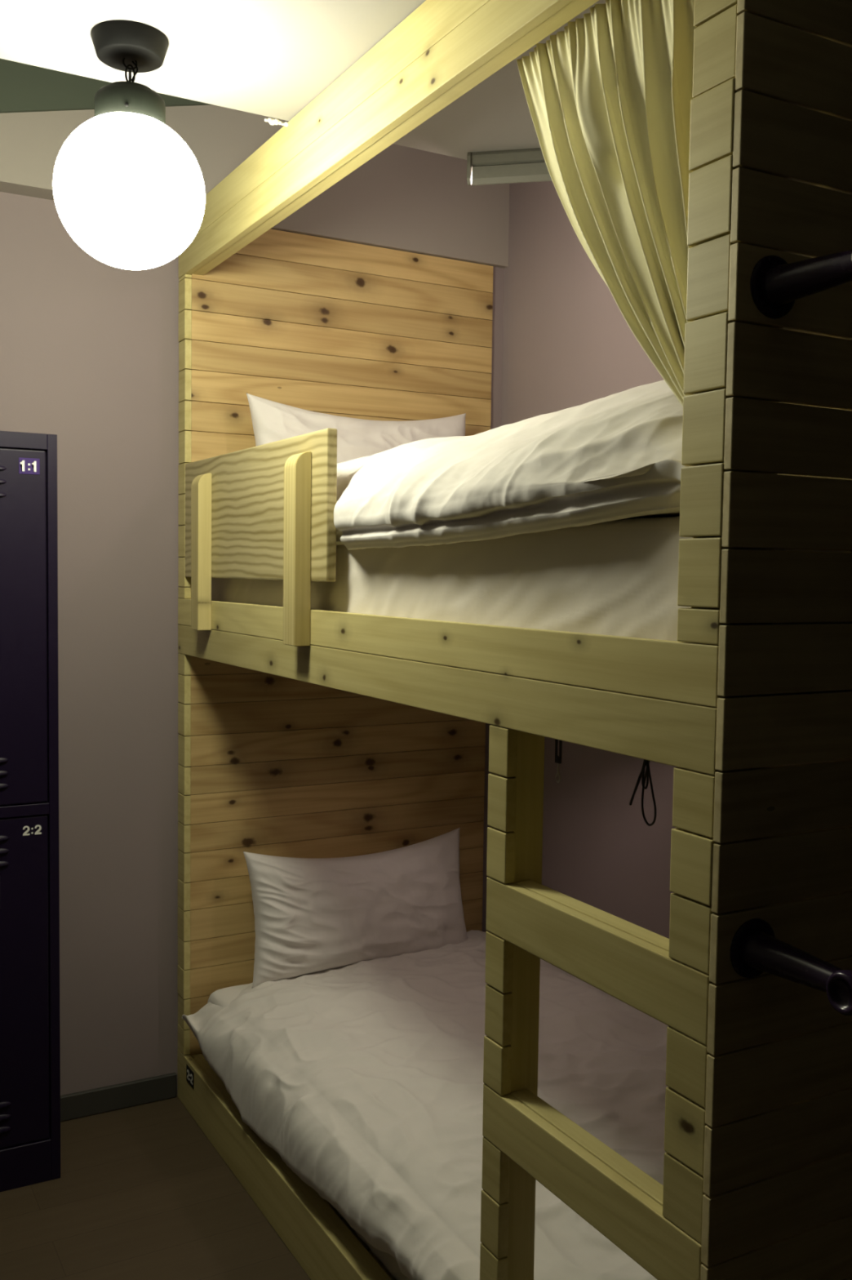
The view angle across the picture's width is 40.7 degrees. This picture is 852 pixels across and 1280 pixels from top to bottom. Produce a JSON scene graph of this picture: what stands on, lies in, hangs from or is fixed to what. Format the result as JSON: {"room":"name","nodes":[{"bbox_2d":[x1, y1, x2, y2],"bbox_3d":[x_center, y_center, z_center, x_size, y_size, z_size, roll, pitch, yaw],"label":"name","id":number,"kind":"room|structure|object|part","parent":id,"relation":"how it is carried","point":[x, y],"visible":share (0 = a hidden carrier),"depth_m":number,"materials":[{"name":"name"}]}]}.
{"room":"dormitory","nodes":[
{"label":"dormitory","id":0,"kind":"room"},
{"bbox_2d":[0,191,183,1095],"bbox_3d":[-1.030,-0.172,2.987,2.950,3.000,0.100,-1,4,-29],"label":"wall","id":1,"kind":"structure","parent":0,"point":[89,346],"depth_m":3.05,"materials":[{"name":"pink paint"}]},
{"bbox_2d":[0,58,212,113],"bbox_3d":[-1.267,-1.322,2.622,1.720,0.667,0.012,-1,4,-29],"label":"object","id":2,"kind":"structure","parent":1,"relation":"attached to","point":[24,87],"depth_m":2.80,"materials":[{"name":"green paint"}]},
{"bbox_2d":[60,1072,176,1121],"bbox_3d":[-1.461,1.253,2.778,1.748,0.068,0.014,-1,4,-29],"label":"baseboard","id":3,"kind":"structure","parent":1,"relation":"attached to","point":[78,1104],"depth_m":3.12,"materials":[{"name":"paint"}]},
{"bbox_2d":[0,104,509,268],"bbox_3d":[-0.970,-1.388,2.836,2.750,0.553,0.082,-1,4,-29],"label":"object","id":4,"kind":"structure","parent":1,"relation":"attached to","point":[403,198],"depth_m":3.23,"materials":[{"name":"paint"}]},
{"bbox_2d":[0,1095,311,1279],"bbox_3d":[0.112,1.440,0.979,2.750,0.050,4.700,-1,4,-29],"label":"floor","id":5,"kind":"structure","parent":0,"point":[141,1192],"depth_m":2.62,"materials":[{"name":"brown wood"}]},
{"bbox_2d":[0,431,60,1191],"bbox_3d":[-1.109,0.405,2.737,0.401,1.775,0.297,-1,4,-29],"label":"locker","id":6,"kind":"object","parent":5,"relation":"on","point":[30,1062],"visible":1,"depth_m":2.68,"materials":[{"name":"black metal"}]},
{"bbox_3d":[-1.042,-0.026,2.601,0.351,0.819,0.014,-1,4,-29],"label":"door","id":7,"kind":"part","parent":6,"relation":"part of","materials":[{"name":"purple metal"}]},
{"bbox_3d":[-1.054,0.805,2.650,0.351,0.782,0.014,-1,4,-29],"label":"door","id":8,"kind":"part","parent":6,"relation":"part of","materials":[{"name":"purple metal"}]},
{"bbox_3d":[-0.912,-0.399,2.640,0.046,0.037,0.001,-1,4,-29],"label":"number plate","id":9,"kind":"part","parent":6,"relation":"part of","materials":[{"name":"purple plastic"}]},
{"bbox_2d":[177,0,851,1279],"bbox_3d":[0.247,0.128,2.454,1.037,2.399,2.106,-1,4,-29],"label":"bunk bed","id":10,"kind":"object","parent":5,"relation":"on","point":[304,731],"visible":0.89,"depth_m":1.57,"materials":[{"name":"brown wood"}]},
{"bbox_3d":[-0.624,0.155,3.131,0.091,2.242,0.060,-1,4,-29],"label":"corner post","id":11,"kind":"part","parent":10,"relation":"part of","materials":[{"name":"brown wood"}]},
{"bbox_3d":[-0.167,1.263,2.303,0.050,0.139,2.078,-1,4,-29],"label":"rail","id":12,"kind":"part","parent":10,"relation":"part of","materials":[{"name":"brown wood"}]},
{"bbox_3d":[-0.238,0.071,3.344,0.937,2.394,0.068,-1,4,-29],"label":"headboard","id":13,"kind":"part","parent":10,"relation":"part of","materials":[{"name":"brown wood"}]},
{"bbox_2d":[336,1209,409,1279],"bbox_3d":[0.278,1.108,2.508,0.926,0.214,1.983,-1,4,-29],"label":"mattress","id":14,"kind":"object","parent":10,"relation":"on","point":[388,1261],"visible":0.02,"depth_m":2.20,"materials":[{"name":"fabric"}]},
{"bbox_2d":[182,929,668,1279],"bbox_3d":[0.251,1.038,2.497,1.028,0.256,1.900,-1,4,-29],"label":"duvet","id":15,"kind":"object","parent":14,"relation":"on","point":[365,1078],"visible":0.59,"depth_m":2.46,"materials":[{"name":"white fabric"}]},
{"bbox_2d":[243,826,467,988],"bbox_3d":[-0.181,0.742,3.238,0.682,0.353,0.187,-1,4,-29],"label":"pillow","id":16,"kind":"object","parent":15,"relation":"on","point":[312,915],"visible":0.97,"depth_m":3.15,"materials":[{"name":"fabric"}]},
{"bbox_3d":[-0.150,0.021,2.230,0.050,0.149,2.078,-1,4,-29],"label":"rail","id":17,"kind":"part","parent":10,"relation":"part of","materials":[{"name":"brown wood"}]},
{"bbox_3d":[0.131,0.675,1.765,0.071,1.104,0.052,-1,4,-29],"label":"ladder post","id":18,"kind":"part","parent":10,"relation":"part of","materials":[{"name":"brown wood"}]},
{"bbox_2d":[211,515,851,694],"bbox_3d":[0.291,-0.084,2.437,0.935,0.267,1.984,-1,4,-29],"label":"mattress","id":19,"kind":"object","parent":10,"relation":"on","point":[620,577],"visible":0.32,"depth_m":1.73,"materials":[{"name":"fabric"}]},
{"bbox_2d":[246,393,466,463],"bbox_3d":[-0.164,-0.462,3.188,0.683,0.394,0.180,-1,4,-29],"label":"pillow","id":20,"kind":"object","parent":19,"relation":"on","point":[272,421],"visible":0.23,"depth_m":3.11,"materials":[{"name":"fabric"}]},
{"bbox_2d":[333,380,851,550],"bbox_3d":[0.388,-0.314,2.165,0.997,0.319,1.343,-1,4,-29],"label":"duvet","id":21,"kind":"object","parent":19,"relation":"on","point":[619,455],"visible":0.66,"depth_m":1.70,"materials":[{"name":"white fabric"}]},
{"bbox_2d":[555,738,562,782],"bbox_3d":[0.206,0.164,1.785,0.005,0.118,0.013,-1,4,-29],"label":"strap","id":22,"kind":"object","parent":10,"relation":"hanging from","point":[557,758],"visible":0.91,"depth_m":1.78,"materials":[{"name":"fabric"}]},
{"bbox_2d":[516,0,697,406],"bbox_3d":[0.263,-0.524,1.572,0.034,0.720,0.522,-1,4,-30],"label":"curtain","id":23,"kind":"object","parent":10,"relation":"hanging from","point":[609,95],"visible":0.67,"depth_m":1.55,"materials":[{"name":"beige fabric"}]},
{"bbox_2d":[629,759,657,826],"bbox_3d":[0.305,0.187,1.609,0.010,0.143,0.055,-1,4,-29],"label":"cord","id":24,"kind":"object","parent":10,"relation":"hanging from","point":[647,775],"visible":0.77,"depth_m":1.61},
{"bbox_3d":[0.351,0.272,1.375,0.091,2.242,0.070,-1,4,-29],"label":"corner post","id":25,"kind":"part","parent":10,"relation":"part of","materials":[{"name":"brown wood"}]},
{"bbox_3d":[0.770,0.188,1.554,0.998,2.397,0.013,-1,4,-29],"label":"footboard","id":26,"kind":"part","parent":10,"relation":"part of","materials":[{"name":"brown wood"}]},
{"bbox_2d":[730,918,851,1015],"bbox_3d":[0.430,0.365,1.270,0.074,0.070,0.178,-1,4,-32],"label":"peg","id":27,"kind":"object","parent":10,"relation":"attached to","point":[755,948],"visible":1,"depth_m":1.28,"materials":[{"name":"metal"}]},
{"bbox_3d":[0.417,0.364,1.279,0.050,0.050,0.138,-1,4,-29],"label":"arm","id":28,"kind":"part","parent":27,"relation":"part of","materials":[{"name":"metal"}]},
{"bbox_2d":[751,249,851,319],"bbox_3d":[0.440,-0.394,1.226,0.074,0.070,0.178,-1,4,-32],"label":"peg","id":29,"kind":"object","parent":10,"relation":"attached to","point":[776,284],"visible":1,"depth_m":1.26,"materials":[{"name":"metal"}]},
{"bbox_2d":[0,0,605,159],"bbox_3d":[0.335,-0.984,0.495,2.750,0.050,3.920,-1,4,-29],"label":"ceiling","id":30,"kind":"structure","parent":0,"point":[268,58],"depth_m":2.08,"materials":[{"name":"white paint"}]},
{"bbox_2d":[52,19,204,270],"bbox_3d":[-0.525,-0.862,2.036,0.262,0.398,0.262,-1,4,-29],"label":"ceiling lamp","id":31,"kind":"object","parent":30,"relation":"hanging from","point":[128,190],"visible":1,"depth_m":1.96,"materials":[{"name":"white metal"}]},
{"bbox_3d":[-0.526,-0.794,2.040,0.262,0.261,0.262,-1,4,-29],"label":"globe","id":32,"kind":"part","parent":31,"relation":"part of","materials":[{"name":"white glass"}]},
{"bbox_3d":[-0.516,-0.998,2.032,0.015,0.051,0.008,3,4,28],"label":"lamp cord","id":33,"kind":"part","parent":31,"relation":"part of","materials":[{"name":"black metal"}]},
{"bbox_2d":[264,117,288,126],"bbox_3d":[-0.310,-1.073,2.382,0.054,0.013,0.018,-1,4,-29],"label":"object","id":34,"kind":"structure","parent":30,"relation":"attached to","point":[272,122],"depth_m":2.38,"materials":[{"name":"paint"}]},
{"bbox_2d":[466,147,552,186],"bbox_3d":[0.274,-1.044,2.542,0.360,0.070,0.066,2,3,12],"label":"light","id":35,"kind":"object","parent":30,"relation":"attached to","point":[528,165],"visible":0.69,"depth_m":2.53,"materials":[{"name":"grey plastic"}]},
{"bbox_2d":[501,181,851,938],"bbox_3d":[1.403,-0.053,1.539,0.100,3.000,4.800,-1,4,-29],"label":"wall","id":36,"kind":"structure","parent":0,"point":[567,342],"depth_m":3.20,"materials":[{"name":"pink paint"}]},
{"bbox_2d":[482,266,504,932],"bbox_3d":[0.189,0.062,3.588,0.043,2.396,0.060,-1,4,-29],"label":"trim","id":37,"kind":"structure","parent":36,"relation":"attached to","point":[496,373],"depth_m":3.51,"materials":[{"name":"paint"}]}
]}

